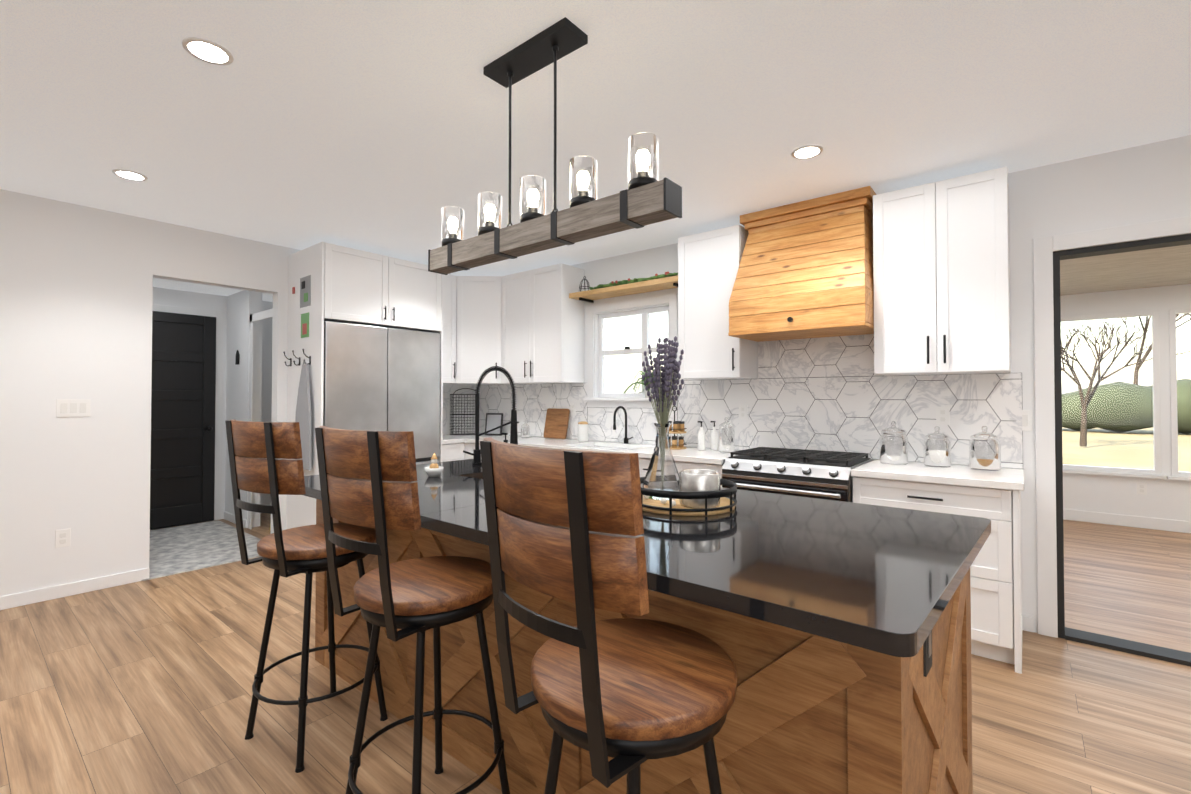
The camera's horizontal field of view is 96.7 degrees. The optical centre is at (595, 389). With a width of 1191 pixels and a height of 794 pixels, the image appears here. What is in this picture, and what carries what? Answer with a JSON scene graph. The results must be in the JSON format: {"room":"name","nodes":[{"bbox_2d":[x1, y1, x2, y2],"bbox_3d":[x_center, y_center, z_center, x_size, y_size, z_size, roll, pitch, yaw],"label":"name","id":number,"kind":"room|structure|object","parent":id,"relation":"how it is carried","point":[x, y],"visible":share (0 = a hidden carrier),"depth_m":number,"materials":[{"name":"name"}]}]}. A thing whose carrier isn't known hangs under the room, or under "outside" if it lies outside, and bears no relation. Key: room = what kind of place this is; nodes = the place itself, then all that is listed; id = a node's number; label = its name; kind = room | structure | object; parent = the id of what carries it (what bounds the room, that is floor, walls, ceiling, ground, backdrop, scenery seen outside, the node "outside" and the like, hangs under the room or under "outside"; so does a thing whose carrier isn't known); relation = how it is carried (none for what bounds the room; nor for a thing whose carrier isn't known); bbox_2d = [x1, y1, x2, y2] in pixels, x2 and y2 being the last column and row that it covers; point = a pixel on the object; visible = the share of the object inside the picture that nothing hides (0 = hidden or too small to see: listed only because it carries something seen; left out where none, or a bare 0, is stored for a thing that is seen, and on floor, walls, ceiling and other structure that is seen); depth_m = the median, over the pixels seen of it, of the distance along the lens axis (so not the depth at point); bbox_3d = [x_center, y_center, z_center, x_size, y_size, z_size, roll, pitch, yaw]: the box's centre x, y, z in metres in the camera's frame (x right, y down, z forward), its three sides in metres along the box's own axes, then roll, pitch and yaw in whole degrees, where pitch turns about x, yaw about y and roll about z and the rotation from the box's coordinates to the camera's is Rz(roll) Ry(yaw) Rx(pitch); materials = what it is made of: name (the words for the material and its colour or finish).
{"room":"kitchen","nodes":[
{"label":"kitchen","id":0,"kind":"room"},
{"bbox_2d":[153,278,272,301],"bbox_3d":[-3.723,-1.092,5.076,1.920,0.100,3.200,-1,-1,39],"label":"ceiling","id":1,"kind":"structure","parent":0,"point":[187,286],"depth_m":5.43,"materials":[{"name":"white paint"}]},
{"bbox_2d":[153,287,272,510],"bbox_3d":[-4.359,0.191,5.574,0.120,2.450,3.440,-1,-1,39],"label":"wall","id":2,"kind":"structure","parent":0,"point":[161,296],"depth_m":5.77,"materials":[{"name":"white paint"}]},
{"bbox_2d":[150,311,215,529],"bbox_3d":[-4.349,0.308,5.371,0.126,2.190,0.840,-1,-1,39],"label":"door","id":3,"kind":"structure","parent":2,"relation":"in","point":[182,464],"depth_m":5.50,"materials":[{"name":"black paint"}]},
{"bbox_2d":[152,304,222,520],"bbox_3d":[-4.401,0.276,5.413,0.015,2.275,0.990,-1,-1,39],"label":"door frame","id":4,"kind":"structure","parent":2,"relation":"attached to","point":[218,315],"depth_m":5.76,"materials":[{"name":"white wood"}]},
{"bbox_2d":[153,511,222,529],"bbox_3d":[-4.693,1.365,5.041,0.012,0.085,1.980,-1,-1,39],"label":"baseboard","id":5,"kind":"structure","parent":2,"relation":"attached to","point":[221,511],"depth_m":5.78,"materials":[{"name":"white"}]},
{"bbox_2d":[0,189,446,595],"bbox_3d":[-3.607,0.063,3.585,0.120,2.645,7.060,-1,-1,39],"label":"wall","id":6,"kind":"structure","parent":0,"point":[76,292],"depth_m":3.63,"materials":[{"name":"white paint"}]},
{"bbox_2d":[55,528,70,547],"bbox_3d":[-3.555,0.993,3.532,0.008,0.118,0.072,-1,-1,39],"label":"outlet","id":7,"kind":"object","parent":6,"relation":"attached to","point":[62,537],"visible":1,"depth_m":3.53,"materials":[{"name":"white plastic"}]},
{"bbox_2d":[56,399,90,416],"bbox_3d":[-3.528,0.126,3.578,0.008,0.118,0.165,-1,-1,39],"label":"light switch","id":8,"kind":"object","parent":6,"relation":"attached to","point":[72,407],"visible":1,"depth_m":3.57,"materials":[{"name":"white plastic"}]},
{"bbox_2d":[0,568,148,609],"bbox_3d":[-4.525,1.325,2.331,0.012,0.085,3.985,-1,-1,39],"label":"baseboard","id":9,"kind":"structure","parent":6,"relation":"attached to","point":[49,593],"depth_m":3.56,"materials":[{"name":"white"}]},
{"bbox_2d":[290,242,397,330],"bbox_3d":[-2.229,-0.868,4.671,0.656,0.610,0.601,-1,-1,39],"label":"upper cabinet","id":10,"kind":"object","parent":6,"relation":"attached to","point":[349,285],"depth_m":4.44,"materials":[{"name":"white wood"}]},
{"bbox_2d":[283,349,310,470],"bbox_3d":[-2.463,0.160,4.389,0.502,0.975,0.061,-1,-1,39],"label":"coat rack","id":11,"kind":"object","parent":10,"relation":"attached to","point":[303,413],"visible":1,"depth_m":4.27,"materials":[{"name":"black metal"}]},
{"bbox_2d":[292,275,310,337],"bbox_3d":[-2.473,-0.684,4.444,0.350,0.505,0.008,-1,-1,39],"label":"magnets","id":12,"kind":"object","parent":10,"relation":"attached to","point":[305,291],"visible":1,"depth_m":4.39,"materials":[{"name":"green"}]},
{"bbox_2d":[386,259,441,334],"bbox_3d":[-1.921,-0.863,5.050,0.656,0.610,0.602,-1,-1,39],"label":"upper cabinet","id":13,"kind":"object","parent":6,"relation":"attached to","point":[419,289],"depth_m":4.90,"materials":[{"name":"white wood"}]},
{"bbox_2d":[440,274,453,386],"bbox_3d":[-1.666,-0.612,5.457,0.533,1.100,0.314,-1,-1,39],"label":"upper cabinet","id":14,"kind":"object","parent":6,"relation":"attached to","point":[447,337],"depth_m":5.33,"materials":[{"name":"white wood"}]},
{"bbox_2d":[225,290,268,527],"bbox_3d":[-3.762,0.192,5.675,0.680,2.450,0.150,-1,-1,39],"label":"wall","id":15,"kind":"structure","parent":0,"point":[238,308],"depth_m":5.61,"materials":[{"name":"white paint"}]},
{"bbox_2d":[223,511,246,527],"bbox_3d":[-3.801,1.373,5.585,0.650,0.085,0.012,-1,-1,39],"label":"baseboard","id":16,"kind":"structure","parent":15,"relation":"attached to","point":[227,516],"depth_m":5.64,"materials":[{"name":"white"}]},
{"bbox_2d":[235,350,239,364],"bbox_3d":[-3.783,-0.339,5.593,0.080,0.150,0.012,-1,-1,39],"label":"plaque","id":17,"kind":"object","parent":15,"relation":"attached to","point":[237,358],"visible":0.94,"depth_m":5.58,"materials":[{"name":"black"}]},
{"bbox_2d":[248,308,272,528],"bbox_3d":[-3.135,0.318,5.082,1.039,2.180,0.015,-1,-1,39],"label":"trim","id":18,"kind":"structure","parent":15,"relation":"attached to","point":[261,315],"depth_m":5.37,"materials":[{"name":"white"}]},
{"bbox_2d":[454,276,501,382],"bbox_3d":[-1.188,-0.612,5.380,0.413,1.097,0.365,-1,-1,39],"label":"upper cabinet","id":19,"kind":"object","parent":0,"relation":"attached to","point":[477,299],"depth_m":5.41,"materials":[{"name":"white wood"}]},
{"bbox_2d":[0,513,1190,793],"bbox_3d":[0.443,1.422,2.649,11.400,0.100,11.150,-1,-1,39],"label":"floor","id":20,"kind":"structure","parent":0,"point":[142,687],"depth_m":2.35,"materials":[{"name":"brown wood"}]},
{"bbox_2d":[142,520,260,580],"bbox_3d":[-3.677,1.399,4.763,1.780,0.008,0.970,-1,-1,39],"label":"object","id":21,"kind":"structure","parent":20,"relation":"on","point":[181,549],"depth_m":4.66,"materials":[{"name":"grey tile"}]},
{"bbox_2d":[225,420,387,772],"bbox_3d":[-1.131,0.741,2.108,0.477,1.245,0.526,-1,-1,39],"label":"stool","id":22,"kind":"object","parent":20,"relation":"on","point":[286,553],"visible":0.81,"depth_m":1.95,"materials":[{"name":"brown wood"}]},
{"bbox_2d":[323,321,439,464],"bbox_3d":[-2.059,0.432,4.827,0.608,1.945,1.066,-1,-1,39],"label":"fridge","id":23,"kind":"object","parent":20,"relation":"on","point":[376,378],"visible":0.27,"depth_m":4.62,"materials":[{"name":"silver metal"}]},
{"bbox_2d":[315,426,509,793],"bbox_3d":[-0.538,0.734,1.623,0.459,1.245,0.520,-1,-1,39],"label":"stool","id":24,"kind":"object","parent":20,"relation":"on","point":[360,471],"visible":0.96,"depth_m":1.48,"materials":[{"name":"brown wood"}]},
{"bbox_2d":[437,443,461,461],"bbox_3d":[-1.613,0.973,5.380,0.683,0.880,0.298,-1,-1,39],"label":"base cabinet","id":25,"kind":"object","parent":20,"relation":"on","point":[447,451],"depth_m":5.16,"materials":[{"name":"white wood"}]},
{"bbox_2d":[439,431,485,442],"bbox_3d":[-1.438,0.516,5.629,0.650,0.038,0.894,-1,-1,39],"label":"countertop","id":26,"kind":"structure","parent":25,"relation":"on","point":[442,438],"depth_m":5.30,"materials":[{"name":"white stone"}]},
{"bbox_2d":[450,388,475,434],"bbox_3d":[-1.443,0.242,5.831,0.287,0.514,0.147,0,-1,-1],"label":"wire basket","id":27,"kind":"object","parent":26,"relation":"on","point":[461,414],"visible":0.69,"depth_m":5.76,"materials":[{"name":"black metal"}]},
{"bbox_2d":[485,413,502,435],"bbox_3d":[-1.094,0.375,5.703,0.200,0.240,0.048,0,-1,17],"label":"picture frame","id":28,"kind":"object","parent":26,"relation":"on","point":[494,420],"visible":0.89,"depth_m":5.69,"materials":[{"name":"black"}]},
{"bbox_2d":[466,435,735,466],"bbox_3d":[-0.033,0.501,4.649,2.766,0.038,0.641,-1,-1,39],"label":"countertop","id":29,"kind":"structure","parent":25,"relation":"on","point":[644,450],"depth_m":4.33,"materials":[{"name":"white stone"}]},
{"bbox_2d":[521,420,529,437],"bbox_3d":[-0.716,0.400,5.392,0.090,0.184,0.090,-1,-1,39],"label":"bottle","id":30,"kind":"object","parent":29,"relation":"on","point":[524,435],"visible":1,"depth_m":5.38,"materials":[{"name":"clear glass"}]},
{"bbox_2d":[543,408,569,438],"bbox_3d":[-0.390,0.340,5.287,0.300,0.298,0.076,-1,-1,39],"label":"cutting board","id":31,"kind":"object","parent":29,"relation":"on","point":[556,423],"visible":1,"depth_m":5.27,"materials":[{"name":"brown wood"}]},
{"bbox_2d":[578,421,587,441],"bbox_3d":[-0.116,0.393,4.956,0.100,0.185,0.098,-1,-1,39],"label":"canister","id":32,"kind":"object","parent":29,"relation":"on","point":[582,431],"visible":1,"depth_m":4.91,"materials":[{"name":"white ceramic"}]},
{"bbox_2d":[586,443,629,450],"bbox_3d":[0.116,0.613,4.533,0.690,0.212,0.420,-1,-1,39],"label":"sink","id":33,"kind":"object","parent":29,"relation":"in","point":[587,444],"depth_m":4.84,"materials":[{"name":"white ceramic"}]},
{"bbox_2d":[613,406,632,443],"bbox_3d":[0.243,0.313,4.650,0.098,0.336,0.205,-1,-1,39],"label":"sink faucet","id":34,"kind":"object","parent":29,"relation":"on","point":[626,440],"visible":1,"depth_m":4.71,"materials":[{"name":"black metal"}]},
{"bbox_2d":[665,406,686,449],"bbox_3d":[0.637,0.303,4.268,0.196,0.344,0.196,-1,-1,39],"label":"spice rack","id":35,"kind":"object","parent":29,"relation":"on","point":[678,427],"visible":0.79,"depth_m":4.21,"materials":[{"name":"brown wood"}]},
{"bbox_2d":[698,421,704,450],"bbox_3d":[0.823,0.360,4.116,0.057,0.226,0.058,0,-1,0],"label":"soap bottle","id":36,"kind":"object","parent":29,"relation":"on","point":[701,439],"depth_m":4.09,"materials":[{"name":"white ceramic"}]},
{"bbox_2d":[710,421,717,449],"bbox_3d":[0.929,0.360,4.133,0.057,0.226,0.058,0,-1,0],"label":"soap bottle","id":37,"kind":"object","parent":29,"relation":"on","point":[714,434],"depth_m":4.11,"materials":[{"name":"white ceramic"}]},
{"bbox_2d":[718,417,734,452],"bbox_3d":[0.986,0.339,3.983,0.120,0.264,0.120,-1,-1,39],"label":"canister","id":38,"kind":"object","parent":29,"relation":"on","point":[725,448],"visible":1,"depth_m":3.96,"materials":[{"name":"clear glass"}]},
{"bbox_2d":[462,443,479,459],"bbox_3d":[-0.906,0.973,5.327,0.616,0.880,0.681,-1,-1,39],"label":"base cabinet","id":39,"kind":"object","parent":20,"relation":"on","point":[469,447],"depth_m":5.27,"materials":[{"name":"white wood"}]},
{"bbox_2d":[480,437,737,793],"bbox_3d":[0.045,0.726,1.105,0.481,1.245,0.528,-1,-1,39],"label":"stool","id":40,"kind":"object","parent":20,"relation":"on","point":[629,695],"visible":1,"depth_m":0.94,"materials":[{"name":"brown wood"}]},
{"bbox_2d":[639,459,641,476],"bbox_3d":[0.307,0.958,4.383,0.583,0.880,0.616,-1,-1,39],"label":"base cabinet","id":41,"kind":"object","parent":20,"relation":"on","point":[640,460],"depth_m":3.97,"materials":[{"name":"white wood"}]},
{"bbox_2d":[315,499,972,793],"bbox_3d":[-0.092,0.965,2.216,2.659,0.800,0.946,-1,-1,39],"label":"kitchen island","id":42,"kind":"object","parent":20,"relation":"on","point":[807,714],"depth_m":1.34,"materials":[{"name":"brown wood"}]},
{"bbox_2d":[303,459,990,674],"bbox_3d":[-0.132,0.500,2.177,2.778,0.130,1.170,-1,-1,39],"label":"island countertop","id":43,"kind":"structure","parent":42,"relation":"on","point":[893,582],"depth_m":1.37,"materials":[{"name":"black stone"}]},
{"bbox_2d":[425,453,443,476],"bbox_3d":[-0.821,0.382,2.694,0.094,0.120,0.093,-1,-1,39],"label":"bowl","id":44,"kind":"object","parent":43,"relation":"on","point":[434,469],"visible":1,"depth_m":2.67,"materials":[{"name":"white ceramic"}]},
{"bbox_2d":[463,366,518,464],"bbox_3d":[-0.601,0.155,3.049,0.359,0.584,0.138,-1,-1,39],"label":"island faucet","id":45,"kind":"object","parent":43,"relation":"on","point":[476,453],"visible":1,"depth_m":3.10,"materials":[{"name":"black metal"}]},
{"bbox_2d":[501,433,507,442],"bbox_3d":[-0.543,0.355,3.196,0.069,0.187,0.068,-1,-1,39],"label":"soap dispenser","id":46,"kind":"object","parent":43,"relation":"on","point":[505,440],"visible":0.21,"depth_m":3.19,"materials":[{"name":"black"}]},
{"bbox_2d":[640,475,736,515],"bbox_3d":[0.325,0.390,1.980,0.398,0.082,0.398,-1,-1,39],"label":"tray","id":47,"kind":"object","parent":43,"relation":"on","point":[726,505],"visible":0.69,"depth_m":1.82,"materials":[{"name":"brown wood"}]},
{"bbox_2d":[644,495,675,506],"bbox_3d":[0.234,0.403,1.939,0.021,0.024,0.183,0,-1,-29],"label":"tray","id":48,"kind":"object","parent":47,"relation":"on","point":[663,500],"visible":0.71,"depth_m":1.91,"materials":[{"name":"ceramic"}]},
{"bbox_2d":[642,336,683,499],"bbox_3d":[0.259,0.101,2.061,0.164,0.631,0.174,-1,-1,39],"label":"vase","id":49,"kind":"object","parent":47,"relation":"on","point":[665,385],"visible":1,"depth_m":2.05,"materials":[{"name":"clear glass"}]},
{"bbox_2d":[679,469,719,508],"bbox_3d":[0.373,0.354,1.897,0.144,0.120,0.144,-1,-1,39],"label":"candle jar","id":50,"kind":"object","parent":47,"relation":"on","point":[696,480],"visible":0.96,"depth_m":1.84,"materials":[{"name":"silver glass"}]},
{"bbox_2d":[642,459,681,481],"bbox_3d":[0.629,0.954,4.121,0.473,0.880,0.616,-1,-1,39],"label":"base cabinet","id":51,"kind":"object","parent":20,"relation":"on","point":[645,462],"depth_m":3.86,"materials":[{"name":"white wood"}]},
{"bbox_2d":[682,463,722,486],"bbox_3d":[0.887,0.951,3.911,0.419,0.880,0.616,-1,-1,39],"label":"base cabinet","id":52,"kind":"object","parent":20,"relation":"on","point":[710,466],"depth_m":3.65,"materials":[{"name":"white wood"}]},
{"bbox_2d":[721,447,873,502],"bbox_3d":[1.322,0.888,3.483,0.782,0.932,0.716,-1,-1,39],"label":"range","id":53,"kind":"object","parent":20,"relation":"on","point":[820,474],"visible":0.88,"depth_m":3.27,"materials":[{"name":"silver metal"}]},
{"bbox_2d":[851,475,1021,673],"bbox_3d":[1.954,0.938,3.037,0.746,0.880,0.626,-1,-1,39],"label":"base cabinet","id":54,"kind":"object","parent":20,"relation":"on","point":[996,571],"depth_m":2.65,"materials":[{"name":"white wood"}]},
{"bbox_2d":[851,459,1023,490],"bbox_3d":[1.960,0.477,3.030,0.771,0.038,0.641,-1,-1,39],"label":"countertop","id":55,"kind":"structure","parent":54,"relation":"on","point":[958,475],"depth_m":2.86,"materials":[{"name":"white stone"}]},
{"bbox_2d":[880,421,907,464],"bbox_3d":[1.854,0.328,3.291,0.156,0.264,0.156,-1,-1,39],"label":"canister","id":56,"kind":"object","parent":55,"relation":"on","point":[885,458],"visible":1,"depth_m":3.26,"materials":[{"name":"clear glass"}]},
{"bbox_2d":[923,426,950,466],"bbox_3d":[2.047,0.339,3.172,0.140,0.239,0.140,-1,-1,39],"label":"canister","id":57,"kind":"object","parent":55,"relation":"on","point":[937,458],"visible":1,"depth_m":3.13,"materials":[{"name":"clear glass"}]},
{"bbox_2d":[969,426,1000,470],"bbox_3d":[2.226,0.332,3.027,0.148,0.249,0.148,-1,-1,39],"label":"canister","id":58,"kind":"object","parent":55,"relation":"on","point":[988,464],"visible":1,"depth_m":3.00,"materials":[{"name":"clear glass"}]},
{"bbox_2d":[0,0,1190,275],"bbox_3d":[-0.349,-1.351,0.828,8.680,0.100,7.260,-1,-1,39],"label":"ceiling","id":59,"kind":"structure","parent":0,"point":[378,126],"depth_m":2.37,"materials":[{"name":"white paint"}]},
{"bbox_2d":[112,169,147,180],"bbox_3d":[-2.747,-1.264,3.124,0.160,0.004,0.160,-1,-1,39],"label":"recessed light","id":60,"kind":"object","parent":59,"relation":"in","point":[130,175],"visible":1,"depth_m":3.12,"materials":[{"name":"white plastic"}]},
{"bbox_2d":[182,37,233,64],"bbox_3d":[-1.470,-1.280,2.009,0.160,0.004,0.160,-1,-1,39],"label":"recessed light","id":61,"kind":"object","parent":59,"relation":"in","point":[207,51],"visible":1,"depth_m":2.00,"materials":[{"name":"white plastic"}]},
{"bbox_2d":[428,17,681,274],"bbox_3d":[-0.237,-0.906,2.006,1.228,0.752,0.120,-1,-1,39],"label":"pendant light","id":62,"kind":"object","parent":59,"relation":"hanging from","point":[643,199],"visible":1,"depth_m":1.93,"materials":[{"name":"wood"}]},
{"bbox_2d":[791,145,822,158],"bbox_3d":[1.133,-1.268,2.831,0.160,0.004,0.160,-1,-1,39],"label":"recessed light","id":63,"kind":"object","parent":59,"relation":"in","point":[807,152],"visible":1,"depth_m":2.83,"materials":[{"name":"white plastic"}]},
{"bbox_2d":[503,135,1190,632],"bbox_3d":[1.872,0.064,3.602,8.600,2.645,0.120,-1,-1,39],"label":"wall","id":64,"kind":"structure","parent":0,"point":[1141,183],"depth_m":3.00,"materials":[{"name":"white paint"}]},
{"bbox_2d":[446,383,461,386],"bbox_3d":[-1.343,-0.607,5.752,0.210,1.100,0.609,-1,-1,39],"label":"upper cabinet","id":65,"kind":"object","parent":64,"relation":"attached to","point":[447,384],"depth_m":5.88,"materials":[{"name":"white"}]},
{"bbox_2d":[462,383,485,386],"bbox_3d":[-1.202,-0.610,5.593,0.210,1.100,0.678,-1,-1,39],"label":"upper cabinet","id":66,"kind":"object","parent":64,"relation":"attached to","point":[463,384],"depth_m":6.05,"materials":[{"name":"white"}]},
{"bbox_2d":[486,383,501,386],"bbox_3d":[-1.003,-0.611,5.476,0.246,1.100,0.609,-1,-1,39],"label":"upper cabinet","id":67,"kind":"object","parent":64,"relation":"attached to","point":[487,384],"depth_m":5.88,"materials":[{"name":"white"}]},
{"bbox_2d":[502,269,545,386],"bbox_3d":[-0.707,-0.613,5.394,0.523,1.100,0.362,-1,-1,39],"label":"upper cabinet","id":68,"kind":"object","parent":64,"relation":"attached to","point":[517,288],"depth_m":5.27,"materials":[{"name":"white wood"}]},
{"bbox_2d":[534,263,583,382],"bbox_3d":[-0.395,-0.616,5.164,0.477,1.100,0.326,-1,-1,39],"label":"upper cabinet","id":69,"kind":"object","parent":64,"relation":"attached to","point":[558,318],"depth_m":5.00,"materials":[{"name":"white wood"}]},
{"bbox_2d":[569,275,677,302],"bbox_3d":[0.294,-0.869,4.665,1.208,0.068,0.236,-1,-1,39],"label":"shelf","id":70,"kind":"object","parent":64,"relation":"attached to","point":[591,296],"visible":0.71,"depth_m":4.61,"materials":[{"name":"brown wood"}]},
{"bbox_2d":[579,276,589,291],"bbox_3d":[-0.102,-0.983,4.978,0.110,0.168,0.110,-1,-1,39],"label":"lantern","id":71,"kind":"object","parent":70,"relation":"on","point":[584,279],"visible":0.75,"depth_m":4.98,"materials":[{"name":"black metal"}]},
{"bbox_2d":[589,272,677,289],"bbox_3d":[0.338,-0.940,4.608,0.990,0.056,0.100,-1,-1,39],"label":"garland","id":72,"kind":"object","parent":70,"relation":"on","point":[634,280],"visible":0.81,"depth_m":4.58,"materials":[{"name":"green plant"}]},
{"bbox_2d":[584,293,677,407],"bbox_3d":[0.332,-0.323,4.821,0.990,0.975,0.180,-1,-1,39],"label":"kitchen window","id":73,"kind":"structure","parent":64,"relation":"in","point":[597,396],"depth_m":4.89,"materials":[{"name":"white"}]},
{"bbox_2d":[624,370,654,397],"bbox_3d":[0.457,-0.050,4.600,0.429,0.241,0.213,-1,-1,39],"label":"plant","id":74,"kind":"object","parent":73,"relation":"on","point":[642,382],"visible":0.29,"depth_m":4.63,"materials":[{"name":"green plant"}]},
{"bbox_2d":[678,225,761,382],"bbox_3d":[0.940,-0.632,4.079,0.504,1.100,0.326,-1,-1,39],"label":"upper cabinet","id":75,"kind":"object","parent":64,"relation":"attached to","point":[708,262],"depth_m":3.96,"materials":[{"name":"white wood"}]},
{"bbox_2d":[443,334,1022,468],"bbox_3d":[0.243,0.036,4.272,4.982,0.879,0.894,-1,-1,39],"label":"backsplash","id":76,"kind":"structure","parent":64,"relation":"attached to","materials":[{"name":"grey tile"}]},
{"bbox_2d":[728,186,876,341],"bbox_3d":[1.397,-0.809,3.558,0.857,0.878,0.542,-1,-1,39],"label":"range hood","id":77,"kind":"object","parent":64,"relation":"attached to","point":[805,270],"visible":0.83,"depth_m":3.41,"materials":[{"name":"brown wood"}]},
{"bbox_2d":[870,179,953,378],"bbox_3d":[1.956,-0.645,3.252,0.384,1.100,0.326,-1,-1,39],"label":"upper cabinet","id":78,"kind":"object","parent":64,"relation":"attached to","point":[940,339],"depth_m":3.13,"materials":[{"name":"white wood"}]},
{"bbox_2d":[950,167,1013,374],"bbox_3d":[2.166,-0.647,3.082,0.384,1.100,0.326,-1,-1,39],"label":"upper cabinet","id":79,"kind":"object","parent":64,"relation":"attached to","point":[980,327],"depth_m":2.92,"materials":[{"name":"white wood"}]},
{"bbox_2d":[1022,410,1032,430],"bbox_3d":[2.461,0.178,3.038,0.072,0.118,0.008,-1,-1,39],"label":"light switch","id":80,"kind":"object","parent":64,"relation":"attached to","point":[1026,420],"visible":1,"depth_m":3.03,"materials":[{"name":"white plastic"}]},
{"bbox_2d":[1033,216,1190,666],"bbox_3d":[3.295,0.251,2.437,1.955,2.235,0.148,-1,-1,39],"label":"door frame","id":81,"kind":"structure","parent":64,"relation":"attached to","point":[1044,248],"depth_m":2.95,"materials":[{"name":"white wood"}]},
{"bbox_2d":[1060,284,1190,520],"bbox_3d":[6.433,0.179,4.803,5.040,2.450,0.120,-1,-1,39],"label":"wall","id":82,"kind":"structure","parent":0,"point":[1166,499],"depth_m":5.39,"materials":[{"name":"white paint"}]},
{"bbox_2d":[1061,308,1190,480],"bbox_3d":[6.072,0.045,5.027,2.720,1.695,0.110,-1,-1,39],"label":"sunroom window","id":83,"kind":"structure","parent":82,"relation":"in","point":[1156,473],"depth_m":5.35,"materials":[{"name":"white"}]},
{"bbox_2d":[1063,509,1190,532],"bbox_3d":[6.391,1.346,4.734,4.800,0.115,0.012,-1,-1,39],"label":"baseboard","id":84,"kind":"structure","parent":82,"relation":"attached to","point":[1075,515],"depth_m":5.45,"materials":[{"name":"white"}]},
{"bbox_2d":[1137,483,1146,494],"bbox_3d":[5.577,1.013,5.403,0.072,0.118,0.008,-1,-1,39],"label":"outlet","id":85,"kind":"object","parent":82,"relation":"attached to","point":[1142,488],"visible":1,"depth_m":5.40,"materials":[{"name":"white plastic"}]},
{"bbox_2d":[1060,244,1190,295],"bbox_3d":[5.303,-1.117,3.433,4.800,0.100,3.920,-1,-1,39],"label":"ceiling","id":86,"kind":"structure","parent":0,"point":[1160,267],"depth_m":4.67,"materials":[{"name":"brown wood"}]},
{"label":"outside","id":87,"kind":"structure","parent":0,"visible":0},
{"bbox_2d":[1062,427,1190,471],"bbox_3d":[53.404,2.574,49.542,140.000,0.100,135.640,-1,-1,39],"label":"lawn","id":88,"kind":"structure","parent":87,"point":[1142,447],"depth_m":18.09,"materials":[{"name":"green plant"}]},
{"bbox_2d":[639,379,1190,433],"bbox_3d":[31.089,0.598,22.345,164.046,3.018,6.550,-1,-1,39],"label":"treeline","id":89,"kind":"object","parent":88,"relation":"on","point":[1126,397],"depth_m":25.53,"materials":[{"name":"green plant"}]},
{"bbox_2d":[1061,317,1190,446],"bbox_3d":[17.177,-0.460,18.133,4.734,4.933,3.155,-1,-1,39],"label":"tree","id":90,"kind":"object","parent":88,"relation":"on","point":[1089,394],"depth_m":18.45,"materials":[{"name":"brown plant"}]},
{"bbox_2d":[1133,314,1190,384],"bbox_3d":[43.434,-4.208,39.182,11.243,13.073,10.142,-1,-1,39],"label":"tree","id":91,"kind":"object","parent":88,"relation":"on","point":[1139,359],"depth_m":41.16,"materials":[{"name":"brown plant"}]}
]}

